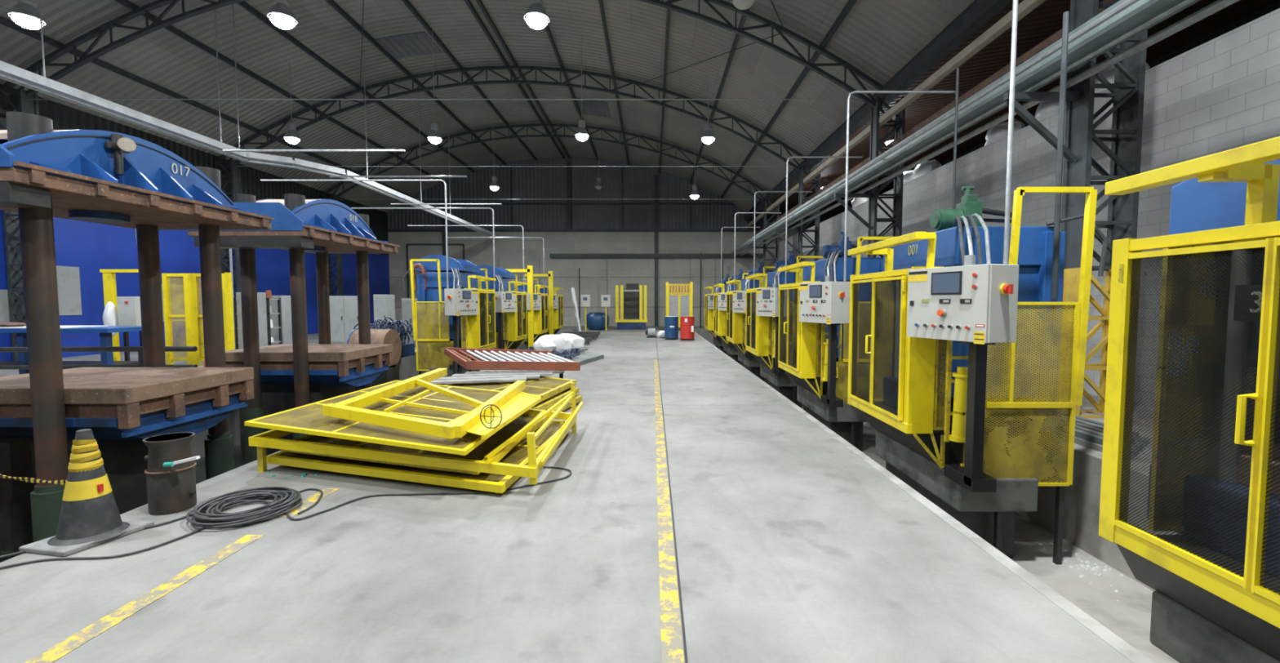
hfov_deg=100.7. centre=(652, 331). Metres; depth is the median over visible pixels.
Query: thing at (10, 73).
duct
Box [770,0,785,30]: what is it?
brace
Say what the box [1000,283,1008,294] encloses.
switch plate
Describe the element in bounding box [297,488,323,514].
power cable
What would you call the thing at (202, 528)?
power cable
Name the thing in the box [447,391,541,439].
plate
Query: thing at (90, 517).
traffic cone
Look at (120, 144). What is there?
pressure gauge
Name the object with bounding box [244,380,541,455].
panel
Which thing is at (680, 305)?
gate
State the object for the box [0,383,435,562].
floor
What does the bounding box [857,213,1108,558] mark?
machine
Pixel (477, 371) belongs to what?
flat board
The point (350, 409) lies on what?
frame
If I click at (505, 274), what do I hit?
hood
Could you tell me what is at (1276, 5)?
wall
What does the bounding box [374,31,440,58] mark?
skylight
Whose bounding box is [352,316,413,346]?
heap
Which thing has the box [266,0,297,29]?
lamp
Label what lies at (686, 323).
drum
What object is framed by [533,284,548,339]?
cage
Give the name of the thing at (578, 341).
plastic bag
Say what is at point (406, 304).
tall cabinet
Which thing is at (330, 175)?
conduit
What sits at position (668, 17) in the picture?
purlin
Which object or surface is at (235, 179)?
lattice column
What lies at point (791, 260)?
motor
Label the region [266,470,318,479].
rubble
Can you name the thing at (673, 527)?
trim
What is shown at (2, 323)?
cloth
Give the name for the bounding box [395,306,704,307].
trim
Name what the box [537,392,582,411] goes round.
screen
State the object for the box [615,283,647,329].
press
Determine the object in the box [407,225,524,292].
conduit
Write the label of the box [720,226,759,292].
conduit
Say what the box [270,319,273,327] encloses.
canister
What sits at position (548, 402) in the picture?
screen
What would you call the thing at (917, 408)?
cage
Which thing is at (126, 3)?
purlin
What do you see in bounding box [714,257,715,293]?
trim
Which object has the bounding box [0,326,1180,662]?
floor
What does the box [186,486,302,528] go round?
cable coil
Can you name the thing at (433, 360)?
fence
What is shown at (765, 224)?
lattice column
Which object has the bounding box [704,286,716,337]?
cage
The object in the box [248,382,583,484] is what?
support frame
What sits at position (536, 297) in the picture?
control box
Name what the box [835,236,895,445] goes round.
fence
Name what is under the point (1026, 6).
pipe
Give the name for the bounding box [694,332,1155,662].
curb
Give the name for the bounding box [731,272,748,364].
fence
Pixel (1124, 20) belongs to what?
rack
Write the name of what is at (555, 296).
control box
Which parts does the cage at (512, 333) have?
panel frame, corner post, door, door, rail, door, door, post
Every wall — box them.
[0,83,390,360]
[387,156,852,326]
[769,8,1279,405]
[879,0,1279,193]
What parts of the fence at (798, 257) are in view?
frame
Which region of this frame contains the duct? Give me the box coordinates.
[0,0,496,236]
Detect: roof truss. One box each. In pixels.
[0,0,883,111]
[217,65,806,173]
[324,123,768,204]
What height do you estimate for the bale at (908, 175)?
0.600 m
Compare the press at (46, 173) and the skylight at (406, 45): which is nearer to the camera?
the press at (46, 173)
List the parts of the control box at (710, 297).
door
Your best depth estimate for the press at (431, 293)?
14.00 m
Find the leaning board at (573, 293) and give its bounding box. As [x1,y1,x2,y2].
[571,287,581,331]
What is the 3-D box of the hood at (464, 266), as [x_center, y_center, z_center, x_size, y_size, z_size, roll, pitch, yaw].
[-5.750,-1.878,14.857,1.500,0.420,1.480,0,3,0]
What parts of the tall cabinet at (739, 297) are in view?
door, lock frame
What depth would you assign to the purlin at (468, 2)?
19.63 m
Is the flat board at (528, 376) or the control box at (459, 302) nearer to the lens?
the flat board at (528, 376)
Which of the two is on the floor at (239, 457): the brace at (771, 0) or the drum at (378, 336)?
the drum at (378, 336)
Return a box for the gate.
[666,281,693,327]
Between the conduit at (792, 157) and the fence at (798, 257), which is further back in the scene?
the fence at (798, 257)
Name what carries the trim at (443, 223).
attached to the wall at (478, 251)
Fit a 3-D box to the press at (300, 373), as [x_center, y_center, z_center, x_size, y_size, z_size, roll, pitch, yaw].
[-6.200,-0.132,9.533,2.200,4.380,2.970,0,3,0]
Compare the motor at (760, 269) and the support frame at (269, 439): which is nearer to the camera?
the support frame at (269, 439)
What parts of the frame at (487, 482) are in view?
cross rail, guard screen, cross rail, cross rail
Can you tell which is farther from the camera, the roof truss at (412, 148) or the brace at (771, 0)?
the roof truss at (412, 148)
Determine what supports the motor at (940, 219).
on the machine at (904, 457)
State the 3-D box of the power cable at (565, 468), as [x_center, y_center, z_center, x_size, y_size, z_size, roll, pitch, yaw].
[-1.757,1.339,4.448,2.249,0.016,0.485,-2,4,-31]
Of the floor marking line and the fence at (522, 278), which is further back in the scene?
the fence at (522, 278)
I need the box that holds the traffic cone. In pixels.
[18,428,154,556]
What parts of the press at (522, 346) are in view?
crown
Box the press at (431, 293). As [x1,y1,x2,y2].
[402,268,484,384]
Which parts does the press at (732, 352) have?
crown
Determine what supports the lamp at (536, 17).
hanging from the ceiling at (878, 37)
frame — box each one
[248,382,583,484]
[266,407,571,493]
[322,368,525,439]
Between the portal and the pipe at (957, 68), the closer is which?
the pipe at (957, 68)
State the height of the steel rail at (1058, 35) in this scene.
0.120 m
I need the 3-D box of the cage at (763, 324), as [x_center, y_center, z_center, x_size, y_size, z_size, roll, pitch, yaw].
[3.196,-0.267,13.662,1.438,2.360,1.790,0,3,0]
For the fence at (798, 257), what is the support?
on the floor at (1129, 618)
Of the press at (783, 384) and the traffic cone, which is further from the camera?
the press at (783, 384)
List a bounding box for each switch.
[840,292,844,297]
[1003,284,1013,293]
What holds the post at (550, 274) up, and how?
on the floor at (239, 457)
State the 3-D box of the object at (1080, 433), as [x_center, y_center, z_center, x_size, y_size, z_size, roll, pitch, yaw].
[4.800,1.076,7.223,0.090,0.060,3.700,0,3,0]
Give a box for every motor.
[719,274,731,284]
[731,269,748,280]
[748,262,774,277]
[775,250,802,269]
[822,231,862,258]
[929,186,1012,232]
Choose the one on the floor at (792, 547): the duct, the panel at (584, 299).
the panel at (584, 299)
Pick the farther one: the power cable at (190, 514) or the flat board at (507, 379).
the flat board at (507, 379)
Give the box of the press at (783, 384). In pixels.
[751,270,801,408]
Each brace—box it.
[360,0,364,89]
[640,33,778,84]
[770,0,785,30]
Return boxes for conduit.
[222,149,404,151]
[228,248,235,349]
[260,179,448,288]
[329,175,466,177]
[351,207,495,291]
[391,203,502,204]
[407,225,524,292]
[447,236,544,293]
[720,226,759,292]
[733,212,781,290]
[753,191,812,288]
[785,155,862,284]
[843,90,955,280]
[1003,0,1017,264]
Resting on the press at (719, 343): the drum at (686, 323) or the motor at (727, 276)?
the motor at (727, 276)
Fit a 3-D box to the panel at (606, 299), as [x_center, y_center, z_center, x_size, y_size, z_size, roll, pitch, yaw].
[-2.550,-1.030,29.084,0.500,1.950,0.210,0,3,0]
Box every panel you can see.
[116,296,142,360]
[161,273,227,364]
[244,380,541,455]
[580,294,590,330]
[600,294,610,330]
[799,249,849,407]
[906,213,1018,492]
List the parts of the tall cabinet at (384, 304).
door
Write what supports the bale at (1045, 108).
on the floor
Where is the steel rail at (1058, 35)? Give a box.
[755,0,1114,235]
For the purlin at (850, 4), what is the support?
on the roof truss at (101, 30)
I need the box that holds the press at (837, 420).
[785,254,883,451]
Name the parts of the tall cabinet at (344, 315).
door, door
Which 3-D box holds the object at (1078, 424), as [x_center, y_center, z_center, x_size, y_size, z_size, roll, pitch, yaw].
[5.080,1.069,7.353,0.090,0.060,3.440,0,3,0]
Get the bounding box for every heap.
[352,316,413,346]
[497,347,587,361]
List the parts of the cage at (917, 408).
post, door, door, handle, panel frame, rail, rail, door, door, corner post, canopy post, panel frame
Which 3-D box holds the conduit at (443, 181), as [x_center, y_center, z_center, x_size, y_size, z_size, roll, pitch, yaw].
[-7.329,-2.398,13.075,4.542,2.662,0.042,0,3,0]
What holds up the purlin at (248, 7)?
on the roof truss at (101, 30)
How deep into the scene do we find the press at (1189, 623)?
2.86 m
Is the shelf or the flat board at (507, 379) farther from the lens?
the shelf
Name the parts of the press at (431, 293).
leg, frame, crown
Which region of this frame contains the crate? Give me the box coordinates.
[400,342,414,357]
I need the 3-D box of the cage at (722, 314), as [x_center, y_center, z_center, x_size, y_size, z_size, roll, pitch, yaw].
[3.196,-0.699,21.250,1.438,2.360,1.790,0,3,0]
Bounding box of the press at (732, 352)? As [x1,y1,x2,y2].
[718,281,740,364]
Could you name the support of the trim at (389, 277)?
attached to the wall at (478, 251)
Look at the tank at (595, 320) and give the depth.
29.31 m
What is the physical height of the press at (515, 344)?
3.469 m
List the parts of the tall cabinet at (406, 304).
door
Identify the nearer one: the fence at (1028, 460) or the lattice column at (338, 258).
the fence at (1028, 460)
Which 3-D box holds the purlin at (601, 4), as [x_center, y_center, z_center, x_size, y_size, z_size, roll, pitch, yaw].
[-1.500,-9.424,13.486,0.090,0.140,40.000,0,3,0]
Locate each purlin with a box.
[0,16,413,198]
[114,0,444,184]
[237,0,475,173]
[324,0,506,164]
[401,0,536,160]
[464,0,564,159]
[475,0,570,159]
[544,23,598,160]
[598,0,629,164]
[658,0,671,173]
[689,8,749,184]
[720,0,857,199]
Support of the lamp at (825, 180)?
hanging from the ceiling at (1046, 19)
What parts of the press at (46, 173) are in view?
arch plate, plate, pit frame, arch plate, head plate, head plate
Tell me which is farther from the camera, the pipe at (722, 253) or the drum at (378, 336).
the pipe at (722, 253)
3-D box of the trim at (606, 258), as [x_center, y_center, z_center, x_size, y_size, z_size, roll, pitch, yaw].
[-2.900,-2.506,33.887,0.060,4.350,0.050,0,3,0]
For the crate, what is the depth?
15.38 m
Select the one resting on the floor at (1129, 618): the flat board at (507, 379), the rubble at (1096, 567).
the rubble at (1096, 567)
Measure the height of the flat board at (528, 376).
0.030 m
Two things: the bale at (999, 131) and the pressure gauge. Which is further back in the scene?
the bale at (999, 131)
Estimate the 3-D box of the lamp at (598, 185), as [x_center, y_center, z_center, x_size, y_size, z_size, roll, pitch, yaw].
[-3.100,-9.405,30.515,0.480,2.429,0.480,0,3,0]
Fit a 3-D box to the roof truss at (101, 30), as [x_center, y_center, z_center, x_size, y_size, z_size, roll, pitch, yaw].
[-5.400,-7.722,13.583,22.648,4.055,0.120,0,3,0]
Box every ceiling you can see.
[0,0,974,213]
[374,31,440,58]
[571,97,610,117]
[755,0,1279,215]
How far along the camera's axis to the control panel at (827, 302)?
8.60 m
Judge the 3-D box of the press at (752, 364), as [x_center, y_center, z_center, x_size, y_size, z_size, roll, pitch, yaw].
[3.555,-0.130,17.511,1.829,3.469,2.080,0,3,0]
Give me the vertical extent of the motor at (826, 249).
0.520 m
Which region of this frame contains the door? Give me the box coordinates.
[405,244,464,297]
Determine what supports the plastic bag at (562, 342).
on the heap at (566, 354)
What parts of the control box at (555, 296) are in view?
door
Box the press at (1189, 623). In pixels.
[1115,159,1279,662]
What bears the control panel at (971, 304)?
on the machine at (904, 457)
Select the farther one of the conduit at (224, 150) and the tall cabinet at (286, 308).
the tall cabinet at (286, 308)
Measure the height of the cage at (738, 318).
2.360 m
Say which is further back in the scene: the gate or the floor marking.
the gate
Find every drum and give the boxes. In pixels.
[142,431,196,515]
[346,328,401,404]
[664,315,678,339]
[680,316,694,340]
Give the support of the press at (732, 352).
on the floor at (1129, 618)
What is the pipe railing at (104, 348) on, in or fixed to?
on the floor at (792, 547)
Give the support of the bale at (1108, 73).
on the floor
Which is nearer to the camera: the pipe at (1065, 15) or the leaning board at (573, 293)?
the pipe at (1065, 15)
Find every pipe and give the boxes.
[578,267,580,324]
[699,253,701,328]
[721,253,723,279]
[746,0,1045,226]
[951,67,959,208]
[1050,11,1069,299]
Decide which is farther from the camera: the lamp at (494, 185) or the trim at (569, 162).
the trim at (569, 162)
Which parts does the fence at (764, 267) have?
frame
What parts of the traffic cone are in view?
plate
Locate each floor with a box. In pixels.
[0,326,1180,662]
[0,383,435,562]
[801,404,1179,662]
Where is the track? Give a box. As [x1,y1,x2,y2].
[444,347,580,378]
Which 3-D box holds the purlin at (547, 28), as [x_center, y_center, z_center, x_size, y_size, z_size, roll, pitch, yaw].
[-3.450,-9.708,13.470,0.090,0.140,40.000,0,3,0]
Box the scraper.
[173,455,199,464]
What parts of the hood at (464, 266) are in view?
arch plate, cross plate, arch plate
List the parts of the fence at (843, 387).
frame, frame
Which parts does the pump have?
motor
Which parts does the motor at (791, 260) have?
motor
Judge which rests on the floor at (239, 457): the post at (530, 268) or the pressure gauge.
the post at (530, 268)
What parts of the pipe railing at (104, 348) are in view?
rail, rail, post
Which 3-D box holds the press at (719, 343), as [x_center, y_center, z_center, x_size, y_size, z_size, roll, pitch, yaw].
[3.555,-0.562,25.099,1.829,3.469,2.080,0,3,0]
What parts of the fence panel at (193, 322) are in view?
post, wide plate, post, post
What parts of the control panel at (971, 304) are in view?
door, lock frame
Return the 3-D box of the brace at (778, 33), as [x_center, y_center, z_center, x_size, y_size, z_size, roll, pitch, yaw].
[1.450,-8.573,16.940,0.026,1.436,7.844,-2,4,-30]
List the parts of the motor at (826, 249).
motor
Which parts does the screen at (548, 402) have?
guard screen, cross rail, cross rail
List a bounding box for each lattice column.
[0,88,39,360]
[214,159,241,293]
[322,194,342,295]
[745,198,779,272]
[774,164,820,268]
[834,96,905,257]
[1003,0,1147,417]
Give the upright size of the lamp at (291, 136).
2.657 m
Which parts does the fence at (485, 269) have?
frame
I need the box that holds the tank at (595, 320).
[584,311,608,329]
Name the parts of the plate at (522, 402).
edge rail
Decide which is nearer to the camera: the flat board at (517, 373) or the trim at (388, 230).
the flat board at (517, 373)
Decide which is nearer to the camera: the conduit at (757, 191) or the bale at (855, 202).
the conduit at (757, 191)
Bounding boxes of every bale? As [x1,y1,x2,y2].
[851,197,868,207]
[902,170,914,183]
[913,160,942,178]
[984,118,1024,146]
[1034,89,1066,120]
[1094,62,1150,93]
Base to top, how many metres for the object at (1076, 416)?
0.060 m
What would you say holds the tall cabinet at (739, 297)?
on the press at (752, 364)
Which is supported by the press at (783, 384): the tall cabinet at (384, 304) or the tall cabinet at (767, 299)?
the tall cabinet at (767, 299)
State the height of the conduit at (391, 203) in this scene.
0.050 m
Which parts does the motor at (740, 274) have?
motor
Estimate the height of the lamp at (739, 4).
2.446 m
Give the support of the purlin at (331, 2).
on the roof truss at (101, 30)
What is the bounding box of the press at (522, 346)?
[516,283,546,350]
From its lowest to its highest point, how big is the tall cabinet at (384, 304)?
1.850 m
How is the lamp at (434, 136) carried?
hanging from the ceiling at (878, 37)
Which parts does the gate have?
post, post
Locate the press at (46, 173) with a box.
[0,111,274,562]
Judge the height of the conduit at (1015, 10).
2.959 m
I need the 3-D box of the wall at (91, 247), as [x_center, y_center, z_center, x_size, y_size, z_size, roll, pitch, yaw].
[-16.890,-2.893,13.858,0.220,7.400,40.000,0,3,0]
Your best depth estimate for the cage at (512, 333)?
17.89 m
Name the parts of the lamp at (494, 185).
rod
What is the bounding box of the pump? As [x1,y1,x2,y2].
[644,328,657,337]
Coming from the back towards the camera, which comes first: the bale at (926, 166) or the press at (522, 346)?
the press at (522, 346)
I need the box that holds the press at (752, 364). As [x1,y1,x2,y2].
[730,277,764,382]
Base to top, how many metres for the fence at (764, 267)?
3.675 m
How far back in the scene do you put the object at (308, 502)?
4.25 m
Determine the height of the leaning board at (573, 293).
2.279 m
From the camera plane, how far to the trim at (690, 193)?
33.48 m
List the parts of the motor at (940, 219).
motor, valve knob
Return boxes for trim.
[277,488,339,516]
[386,229,759,231]
[389,276,745,277]
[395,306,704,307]
[441,205,445,255]
[502,203,758,204]
[510,167,512,230]
[538,257,540,284]
[549,253,763,257]
[567,160,571,230]
[606,257,607,314]
[622,167,622,230]
[654,175,657,326]
[654,327,688,662]
[689,193,691,230]
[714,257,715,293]
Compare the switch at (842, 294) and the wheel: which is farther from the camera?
the switch at (842, 294)
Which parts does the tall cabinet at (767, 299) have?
door, lock frame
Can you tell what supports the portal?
on the floor at (792, 547)
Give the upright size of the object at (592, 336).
0.120 m
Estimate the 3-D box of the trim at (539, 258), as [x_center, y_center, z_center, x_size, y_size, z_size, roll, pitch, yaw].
[-7.200,-2.506,33.887,0.060,4.350,0.050,0,3,0]
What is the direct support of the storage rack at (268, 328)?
on the floor at (792, 547)
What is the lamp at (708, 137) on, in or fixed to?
hanging from the ceiling at (878, 37)
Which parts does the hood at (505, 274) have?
arch plate, cross plate, arch plate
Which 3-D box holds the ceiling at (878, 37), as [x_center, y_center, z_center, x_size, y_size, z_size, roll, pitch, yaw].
[-5.400,-8.162,13.558,22.800,3.563,40.000,0,3,0]
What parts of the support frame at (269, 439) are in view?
leg, cross rail, upright post, upright post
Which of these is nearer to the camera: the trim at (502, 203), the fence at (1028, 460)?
the fence at (1028, 460)
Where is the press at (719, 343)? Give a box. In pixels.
[708,284,726,354]
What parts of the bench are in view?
leg, leg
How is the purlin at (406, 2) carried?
on the roof truss at (101, 30)
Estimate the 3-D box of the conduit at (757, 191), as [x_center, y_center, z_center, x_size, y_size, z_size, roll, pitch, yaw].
[3.896,-2.707,15.892,1.709,2.959,0.036,0,3,0]
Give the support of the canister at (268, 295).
on the storage rack at (268, 328)
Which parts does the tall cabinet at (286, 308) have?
door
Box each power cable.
[0,513,192,558]
[0,522,213,568]
[284,466,571,519]
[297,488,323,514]
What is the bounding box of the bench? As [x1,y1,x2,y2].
[0,325,142,374]
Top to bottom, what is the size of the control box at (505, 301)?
2.623 m
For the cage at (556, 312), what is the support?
attached to the press at (541, 290)
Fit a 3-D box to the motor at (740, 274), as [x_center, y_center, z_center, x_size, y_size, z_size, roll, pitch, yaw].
[3.625,-2.224,21.108,0.951,0.520,0.240,0,3,0]
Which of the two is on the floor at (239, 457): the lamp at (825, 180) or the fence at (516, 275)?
the fence at (516, 275)
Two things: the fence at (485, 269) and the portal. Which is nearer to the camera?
the portal
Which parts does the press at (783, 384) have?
crown, frame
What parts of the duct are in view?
hanger rod, hanger rod, hanger rod, rail, hanger rod, hanger rod, hanger rod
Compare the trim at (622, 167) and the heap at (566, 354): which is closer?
the heap at (566, 354)
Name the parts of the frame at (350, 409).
rail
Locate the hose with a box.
[413,262,426,289]
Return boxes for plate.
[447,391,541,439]
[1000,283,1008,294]
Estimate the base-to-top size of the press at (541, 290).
3.469 m
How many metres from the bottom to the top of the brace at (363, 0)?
0.787 m
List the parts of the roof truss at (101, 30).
tie rod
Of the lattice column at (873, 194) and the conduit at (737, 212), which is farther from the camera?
the conduit at (737, 212)
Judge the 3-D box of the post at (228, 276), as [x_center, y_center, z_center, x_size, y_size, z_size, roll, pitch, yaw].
[-10.400,-0.293,13.055,0.100,2.300,0.100,0,3,0]
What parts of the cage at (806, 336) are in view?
post, door, door, handle, rail, rail, door, door, panel frame, corner post, canopy post, panel frame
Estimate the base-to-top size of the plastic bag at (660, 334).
0.320 m
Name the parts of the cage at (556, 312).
corner post, door, door, door, door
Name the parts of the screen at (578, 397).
frame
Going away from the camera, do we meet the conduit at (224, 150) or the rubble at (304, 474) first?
the rubble at (304, 474)
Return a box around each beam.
[552,354,604,373]
[745,0,1013,220]
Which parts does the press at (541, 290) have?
crown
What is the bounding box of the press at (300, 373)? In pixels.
[186,193,399,461]
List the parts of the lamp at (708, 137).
rod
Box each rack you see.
[233,297,282,349]
[729,0,1239,255]
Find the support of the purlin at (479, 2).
on the roof truss at (101, 30)
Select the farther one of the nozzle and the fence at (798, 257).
the fence at (798, 257)
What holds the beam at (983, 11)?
on the lattice column at (873, 194)
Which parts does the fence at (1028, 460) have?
frame, frame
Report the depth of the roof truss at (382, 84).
20.29 m
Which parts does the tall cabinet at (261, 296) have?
door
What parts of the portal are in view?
post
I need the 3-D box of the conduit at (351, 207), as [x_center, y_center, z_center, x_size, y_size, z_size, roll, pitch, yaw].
[-7.329,-2.620,16.968,4.542,2.662,0.042,0,3,0]
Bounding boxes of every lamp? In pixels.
[7,0,45,29]
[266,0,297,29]
[283,62,301,144]
[426,30,442,144]
[488,115,499,191]
[524,0,549,29]
[574,44,589,141]
[594,153,603,189]
[689,139,699,199]
[701,69,715,144]
[730,0,755,9]
[820,177,828,188]
[884,127,894,145]
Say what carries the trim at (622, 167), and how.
attached to the wall at (478, 251)
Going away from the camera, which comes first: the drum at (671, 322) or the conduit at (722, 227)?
the drum at (671, 322)
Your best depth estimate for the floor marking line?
3.29 m
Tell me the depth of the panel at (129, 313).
11.70 m
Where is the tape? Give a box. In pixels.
[0,473,66,484]
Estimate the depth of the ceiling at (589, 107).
24.38 m
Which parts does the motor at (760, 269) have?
motor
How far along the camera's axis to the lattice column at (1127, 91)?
7.15 m
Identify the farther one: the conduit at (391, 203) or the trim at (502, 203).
the trim at (502, 203)
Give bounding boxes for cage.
[461,275,496,359]
[502,280,527,349]
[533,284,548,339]
[553,287,563,332]
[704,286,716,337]
[713,284,728,343]
[726,280,746,353]
[745,273,775,368]
[777,261,826,398]
[847,231,946,468]
[1098,136,1279,628]
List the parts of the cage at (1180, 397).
post, door, door, rail, rail, panel frame, handle, door, door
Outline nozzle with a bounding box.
[162,462,174,466]
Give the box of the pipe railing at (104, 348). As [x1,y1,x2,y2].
[0,346,197,369]
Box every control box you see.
[444,266,478,369]
[494,275,516,349]
[520,279,541,344]
[539,282,558,334]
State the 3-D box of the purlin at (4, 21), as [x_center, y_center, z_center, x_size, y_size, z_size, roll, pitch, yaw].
[-15.150,-7.311,13.606,0.090,0.140,40.000,0,3,0]
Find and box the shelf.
[0,360,138,364]
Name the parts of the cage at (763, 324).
post, door, door, rail, door, rail, door, corner post, canopy post, panel frame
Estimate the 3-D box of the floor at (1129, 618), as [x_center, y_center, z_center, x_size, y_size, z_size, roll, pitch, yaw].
[3.360,2.013,12.134,2.280,0.200,36.000,0,3,0]
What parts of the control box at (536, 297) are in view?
door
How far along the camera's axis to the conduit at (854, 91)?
8.29 m
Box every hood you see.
[413,254,482,273]
[468,264,516,279]
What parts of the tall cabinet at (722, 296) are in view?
door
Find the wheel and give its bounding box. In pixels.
[480,404,502,428]
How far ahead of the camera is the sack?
11.68 m
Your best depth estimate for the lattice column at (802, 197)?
20.49 m
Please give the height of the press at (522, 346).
3.469 m
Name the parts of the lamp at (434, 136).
rod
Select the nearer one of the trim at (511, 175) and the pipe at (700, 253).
the pipe at (700, 253)
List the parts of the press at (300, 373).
plate, head plate, head plate, pit frame, arch plate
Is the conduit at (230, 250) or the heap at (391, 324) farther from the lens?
the conduit at (230, 250)
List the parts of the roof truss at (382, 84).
tie rod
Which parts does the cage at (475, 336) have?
panel frame, canopy post, corner post, door, door, panel frame, rail, rail, door, door, post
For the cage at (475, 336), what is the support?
attached to the press at (431, 293)
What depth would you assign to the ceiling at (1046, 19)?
13.14 m
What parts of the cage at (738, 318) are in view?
door, door, door, door, rail, corner post, canopy post, panel frame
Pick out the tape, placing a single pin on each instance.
(24, 479)
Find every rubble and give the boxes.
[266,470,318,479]
[1038,542,1123,600]
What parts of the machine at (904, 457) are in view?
frame, guide rod, crown, frame, leg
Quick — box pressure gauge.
[104,133,136,175]
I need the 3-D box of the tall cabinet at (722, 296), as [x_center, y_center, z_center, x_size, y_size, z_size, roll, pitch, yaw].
[2.940,-0.758,20.497,0.769,2.623,1.783,1,3,17]
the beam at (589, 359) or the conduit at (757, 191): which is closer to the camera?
the beam at (589, 359)
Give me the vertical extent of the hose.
0.706 m
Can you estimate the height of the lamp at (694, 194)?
2.763 m
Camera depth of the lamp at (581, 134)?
17.53 m
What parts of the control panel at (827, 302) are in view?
door, lock frame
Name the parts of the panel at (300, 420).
cross rail, cross rail, cross rail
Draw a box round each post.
[224,272,235,350]
[504,265,533,348]
[524,271,553,334]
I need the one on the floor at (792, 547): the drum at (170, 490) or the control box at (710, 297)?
the drum at (170, 490)
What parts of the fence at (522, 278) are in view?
frame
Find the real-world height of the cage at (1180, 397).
2.360 m
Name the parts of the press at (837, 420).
crown, frame, leg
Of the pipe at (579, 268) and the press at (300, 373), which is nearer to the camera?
the press at (300, 373)
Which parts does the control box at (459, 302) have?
door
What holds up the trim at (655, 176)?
attached to the wall at (478, 251)
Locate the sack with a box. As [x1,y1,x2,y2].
[102,301,118,337]
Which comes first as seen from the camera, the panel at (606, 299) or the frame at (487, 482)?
the frame at (487, 482)
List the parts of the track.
rail, rail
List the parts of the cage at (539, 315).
corner post, door, door, rail, door, door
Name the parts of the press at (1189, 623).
frame, crown, guide rod, die plate, plate, number plate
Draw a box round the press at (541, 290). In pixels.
[539,287,560,334]
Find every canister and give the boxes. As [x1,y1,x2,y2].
[265,289,271,298]
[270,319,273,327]
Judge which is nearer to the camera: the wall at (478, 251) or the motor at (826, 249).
the motor at (826, 249)
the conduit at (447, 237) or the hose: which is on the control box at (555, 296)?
the conduit at (447, 237)
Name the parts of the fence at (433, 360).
frame, frame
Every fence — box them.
[409,258,453,385]
[480,268,498,349]
[515,274,527,343]
[522,278,546,335]
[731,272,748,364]
[751,266,775,379]
[782,255,823,403]
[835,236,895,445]
[960,186,1097,564]
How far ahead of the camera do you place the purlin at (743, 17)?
17.35 m
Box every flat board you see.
[429,377,526,384]
[436,374,539,379]
[451,372,552,376]
[464,370,564,373]
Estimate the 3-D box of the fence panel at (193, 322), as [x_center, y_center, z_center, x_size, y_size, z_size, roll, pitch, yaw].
[-11.550,-0.312,13.394,1.500,2.300,0.120,0,3,0]
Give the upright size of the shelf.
0.060 m
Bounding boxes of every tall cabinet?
[235,292,267,349]
[269,295,292,345]
[328,295,358,343]
[373,294,395,328]
[401,297,418,346]
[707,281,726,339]
[717,278,741,346]
[733,272,758,357]
[756,264,788,374]
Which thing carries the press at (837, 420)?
on the floor at (1129, 618)
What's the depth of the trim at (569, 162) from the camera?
33.44 m
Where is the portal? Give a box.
[99,269,138,360]
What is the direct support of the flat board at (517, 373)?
on the screen at (548, 402)
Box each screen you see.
[426,375,579,409]
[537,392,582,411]
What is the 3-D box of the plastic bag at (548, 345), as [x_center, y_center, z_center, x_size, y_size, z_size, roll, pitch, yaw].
[-3.167,0.461,15.652,0.675,0.392,0.561,0,3,0]
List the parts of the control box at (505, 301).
door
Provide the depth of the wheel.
4.56 m
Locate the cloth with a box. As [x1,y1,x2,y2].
[0,321,26,326]
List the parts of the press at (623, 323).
post, post, motor, post, post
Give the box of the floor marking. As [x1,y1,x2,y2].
[24,534,264,662]
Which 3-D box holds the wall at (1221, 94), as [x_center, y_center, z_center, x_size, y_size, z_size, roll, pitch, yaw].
[7.600,-1.754,13.923,0.200,5.080,40.000,0,3,0]
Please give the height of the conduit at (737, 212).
2.959 m
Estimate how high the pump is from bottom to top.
0.410 m
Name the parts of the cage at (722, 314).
door, door, door, corner post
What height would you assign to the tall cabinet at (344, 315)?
1.800 m
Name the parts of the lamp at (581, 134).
rod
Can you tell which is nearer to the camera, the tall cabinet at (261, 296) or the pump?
the tall cabinet at (261, 296)
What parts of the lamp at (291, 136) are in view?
rod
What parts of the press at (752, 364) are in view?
crown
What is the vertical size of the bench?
1.100 m
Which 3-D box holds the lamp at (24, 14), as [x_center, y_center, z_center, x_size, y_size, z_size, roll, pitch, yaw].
[-12.000,-7.155,10.110,0.480,2.657,0.480,0,3,0]
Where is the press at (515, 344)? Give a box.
[481,278,524,360]
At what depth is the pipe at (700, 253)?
31.92 m
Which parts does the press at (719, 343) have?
crown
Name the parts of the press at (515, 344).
frame, crown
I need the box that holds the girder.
[771,0,1104,222]
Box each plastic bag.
[533,334,573,355]
[533,340,556,351]
[559,333,585,352]
[657,330,664,337]
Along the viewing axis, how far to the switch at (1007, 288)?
4.39 m
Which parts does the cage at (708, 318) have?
door, door, door, corner post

